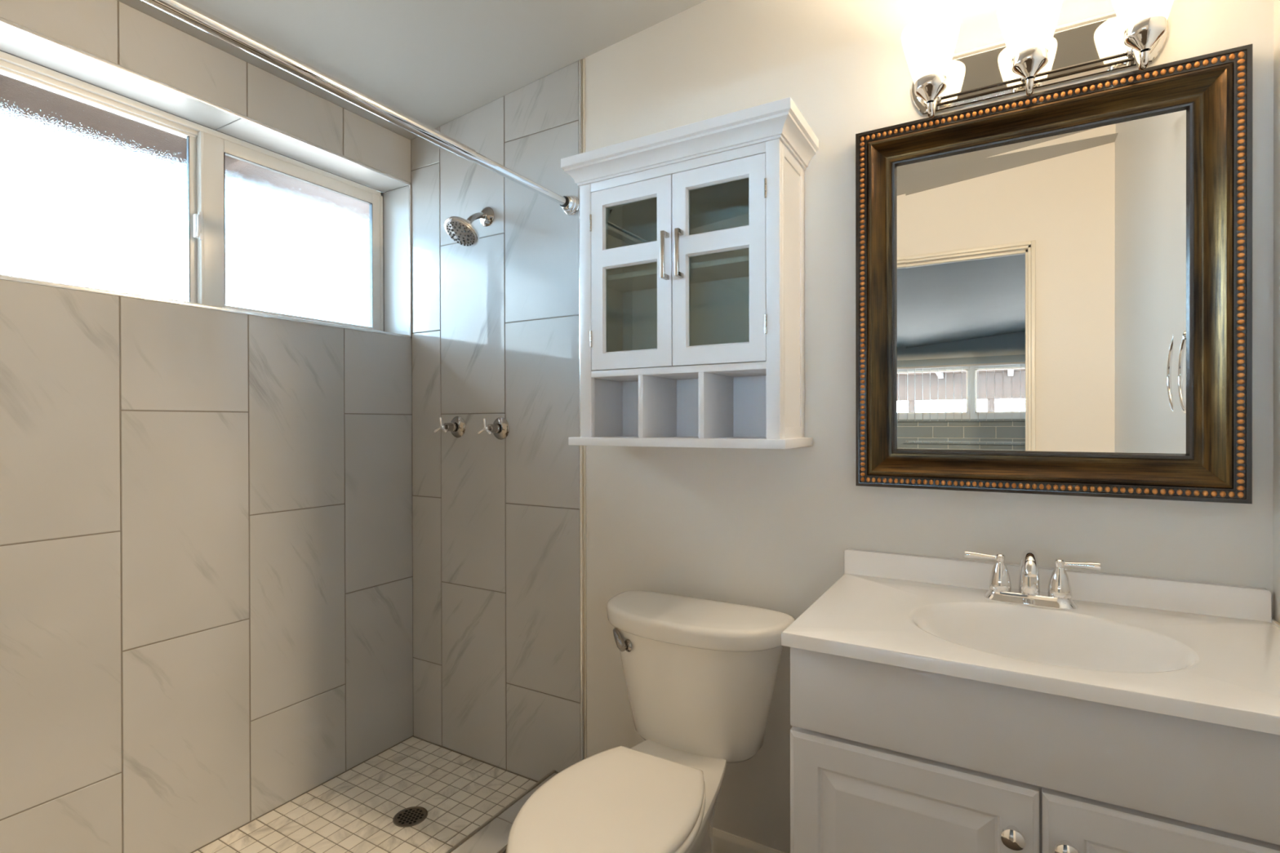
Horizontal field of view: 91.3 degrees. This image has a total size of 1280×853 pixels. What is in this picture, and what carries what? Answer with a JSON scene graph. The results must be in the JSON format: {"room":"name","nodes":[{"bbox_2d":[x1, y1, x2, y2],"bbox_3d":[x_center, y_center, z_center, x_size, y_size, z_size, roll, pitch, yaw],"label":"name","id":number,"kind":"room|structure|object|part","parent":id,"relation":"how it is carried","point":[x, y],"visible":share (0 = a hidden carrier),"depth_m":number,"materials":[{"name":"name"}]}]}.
{"room":"bathroom","nodes":[
{"label":"bathroom","id":0,"kind":"room"},
{"bbox_2d":[0,0,413,852],"bbox_3d":[-1.449,0.013,1.474,0.160,2.700,2.100,0,0,30],"label":"wall","id":1,"kind":"structure","parent":0,"point":[206,544],"depth_m":1.70,"materials":[{"name":"tile"}]},
{"bbox_2d":[0,50,371,188],"bbox_3d":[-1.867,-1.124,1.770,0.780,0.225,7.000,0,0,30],"label":"trim","id":2,"kind":"structure","parent":1,"relation":"attached to","point":[1,51],"depth_m":2.34,"materials":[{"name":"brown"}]},
{"bbox_2d":[0,17,411,337],"bbox_3d":[-1.268,-0.616,1.821,0.202,0.579,1.306,0,0,30],"label":"window","id":3,"kind":"structure","parent":1,"relation":"in","point":[102,191],"depth_m":1.82,"materials":[{"name":"glass"}]},
{"bbox_3d":[-1.494,-0.613,1.607,0.004,0.505,0.598,0,0,30],"label":"obscure glass","id":4,"kind":"part","parent":3,"relation":"part of","materials":[{"name":"white glass"}]},
{"bbox_3d":[-1.491,-0.609,1.606,0.016,0.520,0.652,0,0,30],"label":"fixed sash","id":5,"kind":"part","parent":3,"relation":"part of","materials":[{"name":"white plastic"}]},
{"bbox_3d":[-1.301,-0.594,1.848,0.014,0.082,0.028,0,0,-22],"label":"latch lever","id":6,"kind":"part","parent":3,"relation":"part of","materials":[{"name":"white paint"}]},
{"bbox_3d":[-1.312,-0.613,1.868,0.028,0.527,0.008,0,0,30],"label":"meeting rail","id":7,"kind":"part","parent":3,"relation":"part of","materials":[{"name":"white plastic"}]},
{"bbox_3d":[-1.159,-0.615,2.135,0.020,0.533,0.619,0,0,30],"label":"sliding sash","id":8,"kind":"part","parent":3,"relation":"part of","materials":[{"name":"white glass"}]},
{"bbox_3d":[-1.155,-0.608,2.150,0.004,0.476,0.528,0,0,30],"label":"obscure glass","id":9,"kind":"part","parent":3,"relation":"part of","materials":[{"name":"white glass"}]},
{"bbox_2d":[192,736,537,852],"bbox_3d":[-1.071,1.213,1.311,0.678,0.100,2.011,0,0,30],"label":"floor","id":10,"kind":"structure","parent":0,"point":[353,811],"depth_m":1.91,"materials":[{"name":"tile"}]},
{"bbox_2d":[392,806,427,827],"bbox_3d":[-0.682,1.159,1.860,0.098,0.003,0.098,0,0,30],"label":"shower drain","id":11,"kind":"object","parent":10,"relation":"on","point":[411,816],"visible":1,"depth_m":1.86,"materials":[{"name":"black metal"}]},
{"bbox_2d":[445,769,559,852],"bbox_3d":[-0.722,1.184,1.119,0.128,0.159,1.990,0,0,30],"label":"curb","id":12,"kind":"object","parent":10,"relation":"on","point":[492,836],"visible":0.35,"depth_m":1.70,"materials":[{"name":"tile"}]},
{"bbox_2d":[117,0,706,140],"bbox_3d":[-0.376,-1.218,0.910,2.663,0.341,2.220,0,0,30],"label":"ceiling","id":13,"kind":"structure","parent":0,"point":[435,63],"depth_m":1.80,"materials":[{"name":"grey paint"}]},
{"bbox_2d":[377,0,1273,852],"bbox_3d":[0.172,-0.042,1.811,2.700,2.800,0.123,0,0,30],"label":"wall","id":14,"kind":"structure","parent":0,"point":[770,529],"depth_m":1.80,"materials":[{"name":"white paint"}]},
{"bbox_2d":[434,416,465,437],"bbox_3d":[-0.665,0.002,2.180,0.076,0.076,0.084,0,0,30],"label":"shower valve","id":15,"kind":"object","parent":14,"relation":"attached to","point":[456,426],"visible":1,"depth_m":2.19,"materials":[{"name":"silver metal"}]},
{"bbox_3d":[-0.682,-0.005,2.151,0.062,0.054,0.017,0,0,30],"label":"cross handle","id":16,"kind":"part","parent":15,"relation":"part of","materials":[{"name":"silver metal"}]},
{"bbox_2d":[444,206,493,247],"bbox_3d":[-0.561,-0.672,2.065,0.119,0.156,0.171,0,0,30],"label":"shower","id":17,"kind":"object","parent":14,"relation":"attached to","point":[460,230],"visible":1,"depth_m":2.04,"materials":[{"name":"silver metal"}]},
{"bbox_3d":[-0.548,-0.695,2.092,0.020,0.064,0.095,0,0,25],"label":"arm","id":18,"kind":"part","parent":17,"relation":"part of","materials":[{"name":"silver metal"}]},
{"bbox_2d":[477,417,509,439],"bbox_3d":[-0.490,0.007,2.078,0.076,0.076,0.084,0,0,30],"label":"shower valve","id":19,"kind":"object","parent":14,"relation":"attached to","point":[500,428],"visible":1,"depth_m":2.09,"materials":[{"name":"silver metal"}]},
{"bbox_3d":[-0.507,-0.001,2.049,0.062,0.054,0.017,0,0,30],"label":"cross handle","id":20,"kind":"part","parent":19,"relation":"part of","materials":[{"name":"silver metal"}]},
{"bbox_2d":[578,58,586,760],"bbox_3d":[-0.178,-0.019,1.944,0.020,2.239,0.006,0,0,30],"label":"trim","id":21,"kind":"structure","parent":14,"relation":"attached to","point":[581,62],"depth_m":1.94,"materials":[{"name":"white"}]},
{"bbox_2d":[560,97,818,448],"bbox_3d":[0.119,-0.336,1.632,0.628,0.772,0.240,0,0,30],"label":"upper cabinet","id":22,"kind":"object","parent":14,"relation":"attached to","point":[692,235],"visible":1,"depth_m":1.58,"materials":[{"name":"white paint"}]},
{"bbox_3d":[-0.100,-0.326,1.792,0.016,0.710,0.186,0,0,30],"label":"panel","id":23,"kind":"part","parent":22,"relation":"part of","materials":[{"name":"white paint"}]},
{"bbox_3d":[-0.023,-0.527,1.630,0.161,0.116,0.003,0,0,30],"label":"glass pane","id":24,"kind":"part","parent":22,"relation":"part of","materials":[{"name":"clear glass"}]},
{"bbox_3d":[-0.022,-0.389,1.626,0.241,0.476,0.017,0,0,30],"label":"door","id":25,"kind":"part","parent":22,"relation":"part of","materials":[{"name":"white paint"}]},
{"bbox_3d":[0.061,-0.424,1.551,0.010,0.116,0.030,0,0,30],"label":"handle","id":26,"kind":"part","parent":22,"relation":"part of","materials":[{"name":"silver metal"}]},
{"bbox_2d":[607,254,749,292],"bbox_3d":[0.135,-0.404,1.659,0.522,0.014,0.152,0,0,30],"label":"shelf","id":27,"kind":"object","parent":22,"relation":"attached to","point":[733,270],"depth_m":1.67,"materials":[{"name":"white paint"}]},
{"bbox_3d":[0.126,-0.141,1.644,0.524,0.017,0.192,0,0,30],"label":"panel","id":28,"kind":"part","parent":22,"relation":"part of","materials":[{"name":"white paint"}]},
{"bbox_3d":[0.096,-0.424,1.531,0.010,0.116,0.030,0,0,30],"label":"handle","id":29,"kind":"part","parent":22,"relation":"part of","materials":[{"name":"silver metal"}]},
{"bbox_3d":[0.082,-0.323,1.567,0.556,0.704,0.018,0,0,30],"label":"frame","id":30,"kind":"part","parent":22,"relation":"part of","materials":[{"name":"white paint"}]},
{"bbox_3d":[0.118,-0.688,1.631,0.628,0.069,0.240,0,0,30],"label":"crown moulding","id":31,"kind":"part","parent":22,"relation":"part of","materials":[{"name":"white paint"}]},
{"bbox_2d":[568,435,812,448],"bbox_3d":[0.122,0.039,1.639,0.598,0.022,0.229,0,0,30],"label":"shelf","id":32,"kind":"object","parent":22,"relation":"attached to","point":[710,442],"depth_m":1.53,"materials":[{"name":"white paint"}]},
{"bbox_3d":[0.176,-0.327,1.730,0.524,0.710,0.008,0,0,30],"label":"panel","id":33,"kind":"part","parent":22,"relation":"part of","materials":[{"name":"white paint"}]},
{"bbox_3d":[0.188,-0.389,1.504,0.240,0.476,0.017,0,0,30],"label":"door","id":34,"kind":"part","parent":22,"relation":"part of","materials":[{"name":"white paint"}]},
{"bbox_3d":[0.366,-0.326,1.519,0.016,0.710,0.186,0,0,30],"label":"panel","id":35,"kind":"part","parent":22,"relation":"part of","materials":[{"name":"white paint"}]},
{"bbox_2d":[711,827,784,852],"bbox_3d":[0.175,1.154,1.740,0.792,0.089,0.013,0,0,30],"label":"baseboard","id":36,"kind":"structure","parent":14,"relation":"attached to","point":[722,842],"depth_m":1.69,"materials":[{"name":"beige paint"}]},
{"bbox_2d":[901,0,1173,118],"bbox_3d":[0.792,-0.758,1.273,0.475,0.182,0.178,0,0,30],"label":"vanity light","id":37,"kind":"object","parent":14,"relation":"attached to","point":[1034,53],"visible":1,"depth_m":1.29,"materials":[{"name":"white glass"}]},
{"bbox_3d":[0.620,-0.787,1.336,0.114,0.124,0.114,0,0,30],"label":"lamp shade","id":38,"kind":"part","parent":37,"relation":"part of","materials":[{"name":"white glass"}]},
{"bbox_3d":[0.645,-0.712,1.380,0.028,0.090,0.114,0,0,30],"label":"lamp arm","id":39,"kind":"part","parent":37,"relation":"part of","materials":[{"name":"silver metal"}]},
{"bbox_3d":[0.801,-0.712,1.289,0.028,0.090,0.114,0,0,30],"label":"lamp arm","id":40,"kind":"part","parent":37,"relation":"part of","materials":[{"name":"silver metal"}]},
{"bbox_3d":[0.776,-0.787,1.245,0.114,0.124,0.114,0,0,30],"label":"lamp shade","id":41,"kind":"part","parent":37,"relation":"part of","materials":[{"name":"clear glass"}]},
{"bbox_3d":[0.957,-0.712,1.198,0.028,0.090,0.114,0,0,30],"label":"lamp arm","id":42,"kind":"part","parent":37,"relation":"part of","materials":[{"name":"silver metal"}]},
{"bbox_3d":[0.931,-0.788,1.154,0.114,0.124,0.114,0,0,30],"label":"lamp shade","id":43,"kind":"part","parent":37,"relation":"part of","materials":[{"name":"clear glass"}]},
{"bbox_2d":[855,43,1253,503],"bbox_3d":[0.825,-0.278,1.332,0.698,0.840,0.046,0,0,30],"label":"framed mirror","id":44,"kind":"object","parent":14,"relation":"attached to","point":[1054,286],"visible":1,"depth_m":1.30,"materials":[{"name":"brown metal"}]},
{"bbox_2d":[897,110,1186,453],"bbox_3d":[0.827,-0.278,1.336,0.524,0.666,0.001,0,0,30],"label":"mirror glass","id":45,"kind":"object","parent":44,"relation":"attached to","point":[1042,273],"depth_m":1.32,"materials":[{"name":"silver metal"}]},
{"bbox_2d":[844,548,1271,622],"bbox_3d":[0.833,0.330,1.346,0.762,0.060,0.020,0,0,30],"label":"backsplash","id":46,"kind":"structure","parent":14,"relation":"attached to","point":[1223,600],"depth_m":1.27,"materials":[{"name":"white stone"}]},
{"bbox_2d":[1272,0,1279,623],"bbox_3d":[0.725,-0.037,0.274,0.120,2.800,2.220,0,0,30],"label":"wall","id":47,"kind":"structure","parent":0,"point":[1276,526],"depth_m":1.15,"materials":[{"name":"white paint"}]},
{"bbox_3d":[0.019,1.253,0.623,1.653,0.100,2.100,0,0,30],"label":"floor","id":48,"kind":"structure","parent":0,"visible":0},
{"bbox_2d":[505,590,795,852],"bbox_3d":[-0.003,0.835,1.378,0.504,0.730,0.774,0,0,30],"label":"toilet","id":49,"kind":"object","parent":48,"relation":"on","point":[700,674],"visible":0.99,"depth_m":1.48,"materials":[{"name":"white porcelain"},{"name":"plastic"},{"name":"chrome"}]},
{"bbox_3d":[-0.071,0.793,1.245,0.344,0.020,0.476,0,0,30],"label":"seat","id":50,"kind":"part","parent":49,"relation":"part of","materials":[{"name":"white plastic"}]},
{"bbox_3d":[-0.071,0.770,1.245,0.338,0.022,0.470,0,0,30],"label":"seat lid","id":51,"kind":"part","parent":49,"relation":"part of","materials":[{"name":"white plastic"}]},
{"bbox_3d":[-0.049,0.551,1.611,0.031,0.047,0.073,0,0,-21],"label":"flush lever","id":52,"kind":"part","parent":49,"relation":"part of","materials":[{"name":"silver metal"}]},
{"bbox_3d":[-0.006,1.002,1.355,0.330,0.396,0.708,0,0,30],"label":"bowl","id":53,"kind":"part","parent":49,"relation":"part of","materials":[{"name":"white ceramic"}]},
{"bbox_3d":[0.130,0.665,1.614,0.468,0.312,0.231,0,0,30],"label":"tank","id":54,"kind":"part","parent":49,"relation":"part of","materials":[{"name":"white ceramic"}]},
{"bbox_3d":[0.127,0.495,1.601,0.504,0.052,0.243,0,0,30],"label":"tank lid","id":55,"kind":"part","parent":49,"relation":"part of","materials":[{"name":"white ceramic"}]},
{"bbox_2d":[790,647,1279,852],"bbox_3d":[0.711,0.792,1.134,0.758,0.814,0.512,0,0,30],"label":"vanity cabinet","id":56,"kind":"object","parent":48,"relation":"on","point":[885,758],"visible":0.97,"depth_m":0.96,"materials":[{"name":"white wood"}]},
{"bbox_3d":[0.439,0.817,1.043,0.380,0.536,0.020,0,0,30],"label":"door","id":57,"kind":"part","parent":56,"relation":"part of","materials":[{"name":"white wood"}]},
{"bbox_3d":[0.561,0.617,0.942,0.033,0.033,0.030,0,0,30],"label":"knob","id":58,"kind":"part","parent":56,"relation":"part of","materials":[{"name":"silver metal"}]},
{"bbox_2d":[781,548,1279,735],"bbox_3d":[0.711,0.394,1.131,0.768,0.186,0.515,0,0,30],"label":"countertop","id":59,"kind":"structure","parent":56,"relation":"on","point":[1204,651],"depth_m":1.15,"materials":[{"name":"white stone"}]},
{"bbox_2d":[964,550,1101,610],"bbox_3d":[0.782,0.303,1.255,0.237,0.112,0.115,0,0,30],"label":"faucet","id":60,"kind":"object","parent":59,"relation":"on","point":[1058,596],"visible":1,"depth_m":1.26,"materials":[{"name":"silver metal"}]},
{"bbox_3d":[0.719,0.272,1.321,0.063,0.015,0.015,0,0,30],"label":"lever","id":61,"kind":"part","parent":60,"relation":"part of","materials":[{"name":"silver metal"}]},
{"bbox_3d":[0.751,0.303,1.305,0.041,0.074,0.041,0,0,30],"label":"handle","id":62,"kind":"part","parent":60,"relation":"part of","materials":[{"name":"silver metal"}]},
{"bbox_3d":[0.780,0.295,1.253,0.039,0.096,0.109,0,0,30],"label":"spout","id":63,"kind":"part","parent":60,"relation":"part of","materials":[{"name":"silver metal"}]},
{"bbox_3d":[0.796,0.349,1.279,0.163,0.020,0.061,0,0,30],"label":"plate","id":64,"kind":"part","parent":60,"relation":"part of","materials":[{"name":"silver metal"}]},
{"bbox_3d":[0.840,0.303,1.253,0.041,0.074,0.041,0,0,30],"label":"handle","id":65,"kind":"part","parent":60,"relation":"part of","materials":[{"name":"silver metal"}]},
{"bbox_3d":[0.870,0.272,1.233,0.063,0.015,0.015,0,0,30],"label":"lever","id":66,"kind":"part","parent":60,"relation":"part of","materials":[{"name":"silver metal"}]},
{"bbox_2d":[908,601,1199,672],"bbox_3d":[0.703,0.424,1.103,0.424,0.125,0.344,0,0,30],"label":"basin","id":67,"kind":"object","parent":59,"relation":"in","point":[1077,640],"depth_m":1.19,"materials":[{"name":"white ceramic"}]},
{"bbox_3d":[0.619,0.617,0.908,0.033,0.033,0.030,0,0,30],"label":"knob","id":68,"kind":"part","parent":56,"relation":"part of","materials":[{"name":"silver metal"}]},
{"bbox_3d":[0.768,0.817,0.851,0.372,0.536,0.020,0,0,30],"label":"door","id":69,"kind":"part","parent":56,"relation":"part of","materials":[{"name":"white wood"}]},
{"bbox_3d":[-0.905,-0.083,0.004,2.663,2.900,0.110,0,0,30],"label":"wall","id":70,"kind":"structure","parent":0,"visible":0},
{"bbox_2d":[141,0,579,215],"bbox_3d":[-0.712,-0.686,1.102,0.060,0.060,1.987,0,0,30],"label":"shower curtain rod","id":71,"kind":"object","parent":70,"relation":"attached to","point":[182,10],"visible":0.99,"depth_m":1.25,"materials":[{"name":"silver metal"}]}
]}

